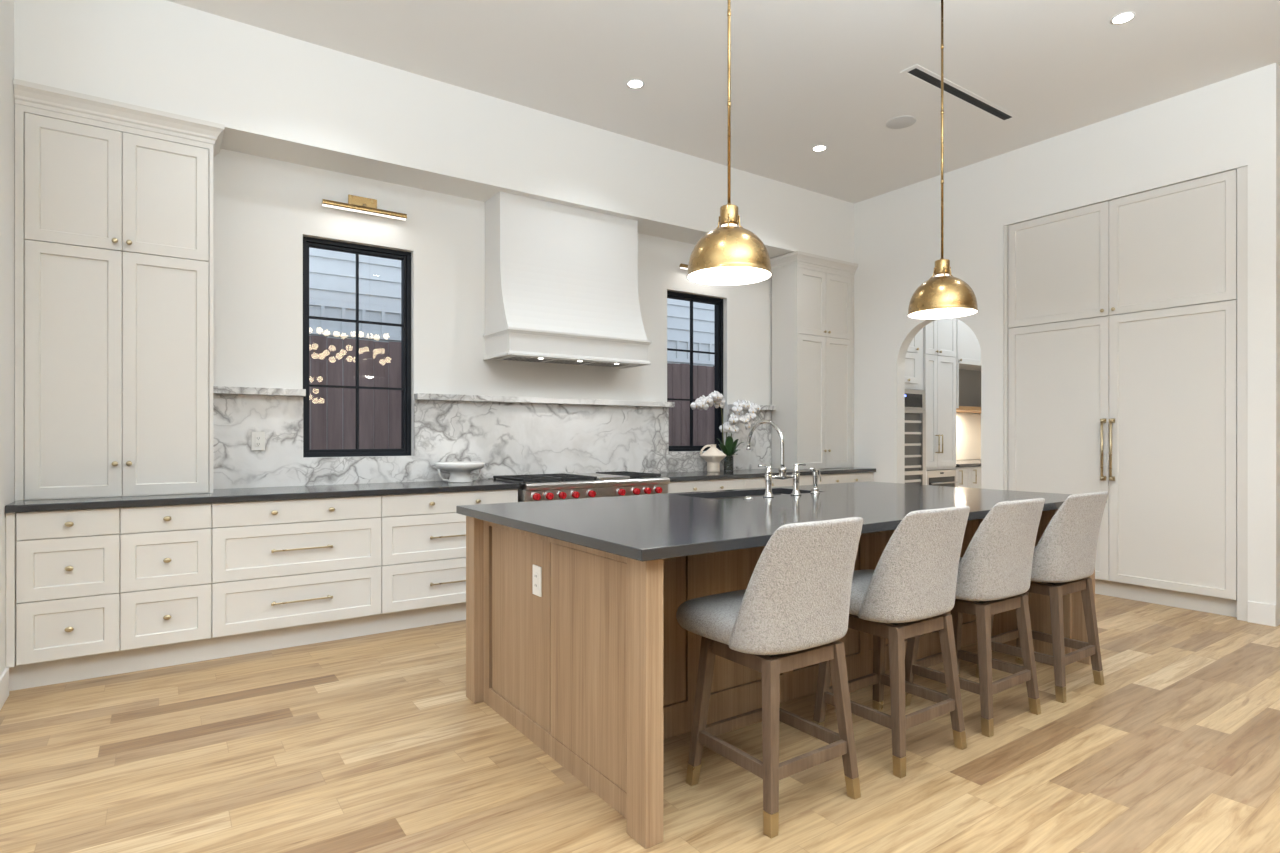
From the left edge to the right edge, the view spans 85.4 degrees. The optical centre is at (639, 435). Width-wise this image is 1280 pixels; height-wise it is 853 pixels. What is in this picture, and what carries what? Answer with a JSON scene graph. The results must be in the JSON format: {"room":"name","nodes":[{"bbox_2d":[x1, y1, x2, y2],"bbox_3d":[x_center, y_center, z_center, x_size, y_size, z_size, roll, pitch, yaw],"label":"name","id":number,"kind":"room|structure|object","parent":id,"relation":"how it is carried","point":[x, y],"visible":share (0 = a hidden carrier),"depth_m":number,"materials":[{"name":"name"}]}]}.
{"room":"kitchen","nodes":[
{"label":"kitchen","id":0,"kind":"room"},
{"bbox_2d":[0,0,14,675],"bbox_3d":[-3.119,-0.600,3.307,0.140,3.700,1.190,0,0,-35],"label":"wall","id":1,"kind":"structure","parent":0,"point":[7,104],"depth_m":3.35,"materials":[{"name":"white paint"}]},
{"bbox_2d":[0,668,8,709],"bbox_3d":[-2.881,1.183,3.099,0.014,0.135,0.575,0,0,-35],"label":"baseboard","id":2,"kind":"structure","parent":1,"relation":"attached to","point":[4,678],"depth_m":3.24,"materials":[{"name":"white paint"}]},
{"bbox_2d":[14,0,853,262],"bbox_3d":[-0.570,-2.130,5.572,6.630,0.640,0.370,0,0,-35],"label":"wall","id":3,"kind":"structure","parent":0,"point":[276,96],"depth_m":4.57,"materials":[{"name":"white paint"}]},
{"bbox_2d":[213,148,977,488],"bbox_3d":[-0.890,-0.600,5.673,13.400,3.700,0.160,0,0,-35],"label":"wall","id":4,"kind":"structure","parent":0,"point":[264,208],"depth_m":5.07,"materials":[{"name":"white paint"}]},
{"bbox_2d":[213,386,305,396],"bbox_3d":[-2.442,-0.285,4.444,0.532,0.045,0.088,0,0,-35],"label":"marble ledge","id":5,"kind":"object","parent":4,"relation":"attached to","point":[216,389],"visible":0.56,"depth_m":4.40,"materials":[{"name":"white stone"}]},
{"bbox_2d":[303,236,410,456],"bbox_3d":[-2.010,-0.603,4.924,0.735,1.495,0.095,0,0,-35],"label":"window","id":6,"kind":"structure","parent":4,"relation":"in","point":[405,257],"depth_m":4.91,"materials":[{"name":"black metal"}]},
{"bbox_2d":[322,194,406,219],"bbox_3d":[-1.909,-1.601,4.800,0.550,0.134,0.114,0,0,-35],"label":"picture light","id":7,"kind":"object","parent":4,"relation":"attached to","point":[355,203],"visible":1,"depth_m":4.80,"materials":[{"name":"gold metal"}]},
{"bbox_2d":[322,204,405,219],"bbox_3d":[-1.891,-1.543,4.775,0.542,0.018,0.039,0,0,-35],"label":"diffuser","id":8,"kind":"object","parent":7,"relation":"attached to","point":[350,207],"depth_m":4.77,"materials":[{"name":"white plastic"}]},
{"bbox_2d":[213,394,770,488],"bbox_3d":[-0.671,0.035,5.714,4.890,0.593,0.020,0,0,-35],"label":"backsplash","id":9,"kind":"structure","parent":4,"relation":"attached to","point":[510,438],"depth_m":5.30,"materials":[{"name":"white stone"}]},
{"bbox_2d":[251,432,264,450],"bbox_3d":[-2.456,0.033,4.458,0.077,0.120,0.010,0,0,-35],"label":"power outlet","id":10,"kind":"object","parent":9,"relation":"attached to","point":[257,438],"visible":1,"depth_m":4.45,"materials":[{"name":"white plastic"}]},
{"bbox_2d":[414,393,674,406],"bbox_3d":[-0.665,-0.285,5.676,2.328,0.045,0.088,0,0,-35],"label":"marble ledge","id":11,"kind":"object","parent":4,"relation":"attached to","point":[418,396],"visible":1,"depth_m":5.51,"materials":[{"name":"white stone"}]},
{"bbox_2d":[483,191,651,368],"bbox_3d":[-0.559,-1.197,5.520,1.271,1.225,0.470,0,0,-35],"label":"range hood","id":12,"kind":"object","parent":4,"relation":"attached to","point":[561,281],"visible":1,"depth_m":5.36,"materials":[{"name":"white paint"}]},
{"bbox_2d":[679,263,687,269],"bbox_3d":[0.583,-1.601,6.527,0.550,0.134,0.114,0,0,-35],"label":"picture light","id":13,"kind":"object","parent":4,"relation":"attached to","point":[682,266],"visible":0.09,"depth_m":6.35,"materials":[{"name":"gold metal"}]},
{"bbox_2d":[667,291,722,451],"bbox_3d":[0.493,-0.603,6.659,0.735,1.495,0.095,0,0,-35],"label":"window","id":14,"kind":"structure","parent":4,"relation":"in","point":[717,302],"depth_m":6.80,"materials":[{"name":"black metal"}]},
{"bbox_2d":[728,404,775,409],"bbox_3d":[1.120,-0.285,6.912,0.581,0.045,0.088,0,0,-35],"label":"marble ledge","id":15,"kind":"object","parent":4,"relation":"attached to","point":[763,407],"visible":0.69,"depth_m":6.95,"materials":[{"name":"white stone"}]},
{"bbox_2d":[956,413,980,459],"bbox_3d":[3.847,0.005,8.832,1.755,0.610,0.036,0,0,-35],"label":"tile backsplash","id":16,"kind":"structure","parent":4,"relation":"attached to","point":[968,425],"depth_m":9.15,"materials":[{"name":"beige"}]},
{"bbox_2d":[0,594,1279,852],"bbox_3d":[2.325,1.300,1.034,13.400,0.100,11.450,0,0,-35],"label":"floor","id":17,"kind":"structure","parent":0,"point":[373,743],"depth_m":2.59,"materials":[{"name":"brown wood"}]},
{"bbox_2d":[6,508,120,690],"bbox_3d":[-3.024,0.809,3.683,0.439,0.882,0.621,0,0,-35],"label":"base cabinet","id":18,"kind":"object","parent":17,"relation":"on","point":[63,566],"visible":0.97,"depth_m":3.46,"materials":[{"name":"white paint"}]},
{"bbox_2d":[5,479,519,512],"bbox_3d":[-2.111,0.349,4.324,2.670,0.036,0.621,0,0,-35],"label":"countertop","id":19,"kind":"structure","parent":18,"relation":"on","point":[368,489],"depth_m":4.01,"materials":[{"name":"stone"}]},
{"bbox_2d":[13,78,224,500],"bbox_3d":[-2.895,-0.736,3.915,0.916,2.132,0.397,0,0,-35],"label":"tall cabinet","id":20,"kind":"object","parent":19,"relation":"on","point":[114,199],"visible":1,"depth_m":3.75,"materials":[{"name":"white paint"}]},
{"bbox_2d":[434,462,484,482],"bbox_3d":[-1.301,0.261,5.011,0.356,0.140,0.356,0,0,-35],"label":"footed bowl","id":21,"kind":"object","parent":19,"relation":"on","point":[459,472],"visible":1,"depth_m":4.93,"materials":[{"name":"white ceramic"}]},
{"bbox_2d":[120,503,211,673],"bbox_3d":[-2.678,0.809,3.923,0.404,0.882,0.621,0,0,-35],"label":"base cabinet","id":22,"kind":"object","parent":17,"relation":"on","point":[166,550],"visible":0.99,"depth_m":3.70,"materials":[{"name":"white paint"}]},
{"bbox_2d":[211,495,380,658],"bbox_3d":[-2.141,0.809,4.295,0.903,0.882,0.621,0,0,-35],"label":"base cabinet","id":23,"kind":"object","parent":17,"relation":"on","point":[292,572],"visible":0.99,"depth_m":4.05,"materials":[{"name":"white paint"}]},
{"bbox_2d":[378,489,517,632],"bbox_3d":[-1.391,0.809,4.815,0.922,0.882,0.621,0,0,-35],"label":"base cabinet","id":24,"kind":"object","parent":17,"relation":"on","point":[423,536],"visible":0.62,"depth_m":4.49,"materials":[{"name":"white paint"}]},
{"bbox_2d":[488,471,669,501],"bbox_3d":[-0.449,0.777,5.395,1.243,0.945,0.739,0,0,-35],"label":"range","id":25,"kind":"object","parent":17,"relation":"on","point":[533,487],"visible":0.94,"depth_m":5.17,"materials":[{"name":"silver metal"}]},
{"bbox_2d":[496,477,654,484],"bbox_3d":[-0.480,0.340,5.440,1.203,0.008,0.550,0,0,-35],"label":"cooktop","id":26,"kind":"object","parent":25,"relation":"in","point":[563,479],"depth_m":5.15,"materials":[{"name":"silver metal"}]},
{"bbox_2d":[668,478,744,492],"bbox_3d":[0.403,0.809,6.057,0.872,0.882,0.621,0,0,-35],"label":"base cabinet","id":27,"kind":"object","parent":17,"relation":"on","point":[739,483],"visible":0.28,"depth_m":5.82,"materials":[{"name":"white paint"}]},
{"bbox_2d":[651,467,875,481],"bbox_3d":[1.138,0.349,6.575,2.675,0.036,0.621,0,0,-35],"label":"countertop","id":28,"kind":"structure","parent":27,"relation":"on","point":[744,473],"depth_m":6.25,"materials":[{"name":"stone"}]},
{"bbox_2d":[700,444,726,471],"bbox_3d":[0.678,0.204,6.420,0.247,0.254,0.244,0,0,-3],"label":"jug","id":29,"kind":"object","parent":28,"relation":"on","point":[712,456],"visible":1,"depth_m":6.36,"materials":[{"name":"beige ceramic"}]},
{"bbox_2d":[690,391,760,470],"bbox_3d":[0.791,-0.044,6.498,0.858,0.751,0.211,0,0,-41],"label":"potted orchid","id":30,"kind":"object","parent":28,"relation":"on","point":[729,448],"visible":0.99,"depth_m":6.54,"materials":[{"name":"white plant"}]},
{"bbox_2d":[770,251,857,469],"bbox_3d":[1.797,-0.736,7.166,0.920,2.132,0.397,0,0,-35],"label":"tall cabinet","id":31,"kind":"object","parent":28,"relation":"on","point":[813,295],"visible":0.99,"depth_m":7.01,"materials":[{"name":"white paint"}]},
{"bbox_2d":[676,517,862,837],"bbox_3d":[0.454,0.762,2.465,0.501,0.976,0.562,0,0,-35],"label":"counter stool","id":32,"kind":"object","parent":17,"relation":"on","point":[792,613],"visible":1,"depth_m":2.27,"materials":[{"name":"grey fabric"}]},
{"bbox_2d":[745,475,812,488],"bbox_3d":[1.140,0.809,6.569,0.923,0.882,0.621,0,0,-35],"label":"base cabinet","id":33,"kind":"object","parent":17,"relation":"on","point":[759,482],"visible":0.02,"depth_m":6.30,"materials":[{"name":"white paint"}]},
{"bbox_2d":[466,509,1094,848],"bbox_3d":[0.838,0.810,3.573,3.033,0.879,1.496,0,0,-35],"label":"kitchen island","id":34,"kind":"object","parent":17,"relation":"on","point":[599,669],"visible":0.45,"depth_m":2.82,"materials":[{"name":"brown wood"}]},
{"bbox_2d":[533,564,541,596],"bbox_3d":[-0.418,0.586,2.807,0.010,0.120,0.075,0,0,-35],"label":"power outlet","id":35,"kind":"object","parent":34,"relation":"attached to","point":[537,571],"visible":1,"depth_m":2.79,"materials":[{"name":"white plastic"}]},
{"bbox_2d":[456,481,1106,561],"bbox_3d":[0.845,0.352,3.565,3.120,0.036,1.553,0,0,-35],"label":"island countertop","id":36,"kind":"structure","parent":34,"relation":"on","point":[649,527],"depth_m":3.06,"materials":[{"name":"stone"}]},
{"bbox_2d":[709,494,785,498],"bbox_3d":[0.651,0.473,4.046,0.910,0.205,0.403,0,0,-35],"label":"sink","id":37,"kind":"object","parent":36,"relation":"in","point":[773,494],"visible":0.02,"depth_m":4.25,"materials":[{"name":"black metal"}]},
{"bbox_2d":[746,420,805,496],"bbox_3d":[0.720,0.120,3.956,0.366,0.426,0.314,0,0,-35],"label":"bridge faucet","id":38,"kind":"object","parent":36,"relation":"on","point":[782,475],"visible":1,"depth_m":3.85,"materials":[{"name":"silver metal"}]},
{"bbox_2d":[808,467,820,493],"bbox_3d":[1.019,0.258,4.033,0.102,0.152,0.054,0,0,-35],"label":"sprayer","id":39,"kind":"object","parent":36,"relation":"on","point":[814,490],"visible":1,"depth_m":4.02,"materials":[{"name":"silver metal"}]},
{"bbox_2d":[817,472,871,483],"bbox_3d":[1.867,0.809,7.072,0.845,0.882,0.621,0,0,-35],"label":"base cabinet","id":40,"kind":"object","parent":17,"relation":"on","point":[866,476],"visible":0.16,"depth_m":6.84,"materials":[{"name":"white paint"}]},
{"bbox_2d":[811,506,969,777],"bbox_3d":[0.999,0.762,2.843,0.501,0.976,0.562,0,0,-35],"label":"counter stool","id":41,"kind":"object","parent":17,"relation":"on","point":[911,588],"visible":0.95,"depth_m":2.63,"materials":[{"name":"grey fabric"}]},
{"bbox_2d":[905,389,925,484],"bbox_3d":[2.616,0.383,7.488,0.510,1.735,0.710,0,0,-35],"label":"wine cooler","id":42,"kind":"object","parent":17,"relation":"on","point":[915,414],"visible":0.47,"depth_m":7.27,"materials":[{"name":"silver metal"}]},
{"bbox_2d":[905,328,922,389],"bbox_3d":[2.618,-1.460,7.489,0.514,1.940,0.751,0,0,-35],"label":"cabinet","id":43,"kind":"object","parent":42,"relation":"on","point":[914,355],"visible":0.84,"depth_m":7.25,"materials":[{"name":"white paint"}]},
{"bbox_2d":[923,318,956,486],"bbox_3d":[3.087,-0.590,7.804,0.605,3.680,0.767,0,0,-35],"label":"tall cabinet","id":44,"kind":"object","parent":17,"relation":"on","point":[939,336],"visible":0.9,"depth_m":7.52,"materials":[{"name":"white paint"}]},
{"bbox_2d":[927,469,956,486],"bbox_3d":[3.134,0.810,7.736,0.541,0.880,0.593,0,0,-35],"label":"oven","id":45,"kind":"object","parent":44,"relation":"in","point":[942,477],"visible":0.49,"depth_m":7.52,"materials":[{"name":"silver metal"}]},
{"bbox_2d":[956,466,980,488],"bbox_3d":[4.058,0.800,8.508,1.785,0.900,0.806,0,0,-35],"label":"base cabinet","id":46,"kind":"object","parent":17,"relation":"on","point":[967,477],"visible":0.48,"depth_m":7.84,"materials":[{"name":"white paint"}]},
{"bbox_2d":[956,459,980,466],"bbox_3d":[4.059,0.331,8.510,1.785,0.036,0.765,0,0,-35],"label":"countertop","id":47,"kind":"structure","parent":46,"relation":"on","point":[975,462],"depth_m":7.91,"materials":[{"name":"stone"}]},
{"bbox_2d":[905,498,1044,736],"bbox_3d":[1.496,0.762,3.187,0.501,0.976,0.562,0,0,-35],"label":"counter stool","id":48,"kind":"object","parent":17,"relation":"on","point":[995,567],"visible":0.91,"depth_m":2.96,"materials":[{"name":"grey fabric"}]},
{"bbox_2d":[976,491,1107,702],"bbox_3d":[2.026,0.762,3.554,0.501,0.976,0.562,0,0,-35],"label":"counter stool","id":49,"kind":"object","parent":17,"relation":"on","point":[1064,556],"visible":0.83,"depth_m":3.32,"materials":[{"name":"grey fabric"}]},
{"bbox_2d":[1004,166,1247,620],"bbox_3d":[3.882,-0.286,5.521,0.713,3.073,1.641,0,0,-35],"label":"tall cabinet","id":50,"kind":"object","parent":17,"relation":"on","point":[1126,318],"visible":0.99,"depth_m":5.18,"materials":[{"name":"white paint"}]},
{"bbox_2d":[167,0,1279,203],"bbox_3d":[2.325,-2.510,1.034,13.400,0.120,11.450,0,0,-35],"label":"ceiling","id":51,"kind":"structure","parent":0,"point":[806,74],"depth_m":4.52,"materials":[{"name":"white paint"}]},
{"bbox_2d":[627,79,643,88],"bbox_3d":[-0.032,-2.448,4.820,0.124,0.004,0.124,0,0,-35],"label":"recessed light","id":52,"kind":"object","parent":51,"relation":"in","point":[634,83],"visible":1,"depth_m":4.81,"materials":[{"name":"white paint"}]},
{"bbox_2d":[686,0,771,285],"bbox_3d":[0.373,-1.558,2.898,0.356,1.782,0.356,0,0,41],"label":"pendant lamp","id":53,"kind":"object","parent":51,"relation":"hanging from","point":[729,254],"visible":1,"depth_m":2.83,"materials":[{"name":"gold metal"}]},
{"bbox_2d":[812,145,826,151],"bbox_3d":[1.527,-2.448,5.900,0.124,0.004,0.124,0,0,-35],"label":"recessed light","id":54,"kind":"object","parent":51,"relation":"in","point":[818,148],"visible":1,"depth_m":5.90,"materials":[{"name":"white paint"}]},
{"bbox_2d":[886,115,915,128],"bbox_3d":[2.037,-2.446,5.408,0.224,0.006,0.224,0,0,-35],"label":"ceiling speaker","id":55,"kind":"object","parent":51,"relation":"attached to","point":[899,122],"visible":1,"depth_m":5.40,"materials":[{"name":"grey"}]},
{"bbox_2d":[907,0,977,318],"bbox_3d":[1.650,-1.558,3.783,0.356,1.782,0.356,0,0,41],"label":"pendant lamp","id":56,"kind":"object","parent":51,"relation":"hanging from","point":[943,296],"visible":1,"depth_m":3.75,"materials":[{"name":"gold metal"}]},
{"bbox_2d":[900,64,1018,122],"bbox_3d":[2.329,-2.447,4.990,1.320,0.004,0.124,0,0,-35],"label":"ceiling vent","id":57,"kind":"object","parent":51,"relation":"in","point":[916,72],"visible":1,"depth_m":4.95,"materials":[{"name":"black metal"}]},
{"bbox_2d":[1110,12,1135,24],"bbox_3d":[2.831,-2.448,4.061,0.124,0.004,0.124,0,0,-35],"label":"recessed light","id":58,"kind":"object","parent":51,"relation":"in","point":[1125,17],"visible":1,"depth_m":4.06,"materials":[{"name":"white paint"}]},
{"bbox_2d":[854,63,1279,625],"bbox_3d":[3.163,-0.600,6.115,0.125,3.700,3.730,0,0,-35],"label":"wall","id":59,"kind":"structure","parent":0,"point":[1232,123],"depth_m":5.64,"materials":[{"name":"white paint"}]},
{"bbox_2d":[1247,601,1275,626],"bbox_3d":[4.127,1.179,4.601,0.014,0.142,0.143,0,0,-35],"label":"baseboard","id":60,"kind":"structure","parent":59,"relation":"attached to","point":[1257,612],"depth_m":4.60,"materials":[{"name":"white paint"}]},
{"bbox_3d":[7.829,-0.600,4.750,0.120,3.700,11.290,0,0,-35],"label":"wall","id":61,"kind":"structure","parent":0,"visible":0},
{"bbox_2d":[956,319,980,412],"bbox_3d":[4.068,-1.367,8.493,1.786,2.125,0.751,0,0,-35],"label":"wall cabinet","id":62,"kind":"object","parent":61,"relation":"attached to","point":[968,351],"visible":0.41,"depth_m":8.12,"materials":[{"name":"white paint"}]},
{"bbox_2d":[956,406,980,412],"bbox_3d":[4.018,-0.328,8.587,1.762,0.045,0.500,0,0,-35],"label":"niche shelf","id":63,"kind":"object","parent":62,"relation":"attached to","point":[963,409],"depth_m":8.29,"materials":[{"name":"brown wood"}]},
{"label":"outside","id":64,"kind":"structure","parent":0,"visible":0},
{"bbox_3d":[-3.030,1.600,9.641,18.000,0.100,8.700,0,0,-35],"label":"ground","id":65,"kind":"structure","parent":64,"visible":0},
{"bbox_2d":[309,335,713,449],"bbox_3d":[-0.366,0.296,8.543,17.130,2.508,0.069,0,0,-35],"label":"fence","id":66,"kind":"object","parent":65,"relation":"on","point":[332,361],"visible":0.02,"depth_m":6.89,"materials":[{"name":"brown wood"}]},
{"bbox_2d":[309,247,713,366],"bbox_3d":[-2.267,-2.712,11.173,21.000,8.525,0.250,0,0,-35],"label":"house","id":67,"kind":"structure","parent":65,"relation":"on","point":[332,274],"depth_m":9.96,"materials":[{"name":"paint"}]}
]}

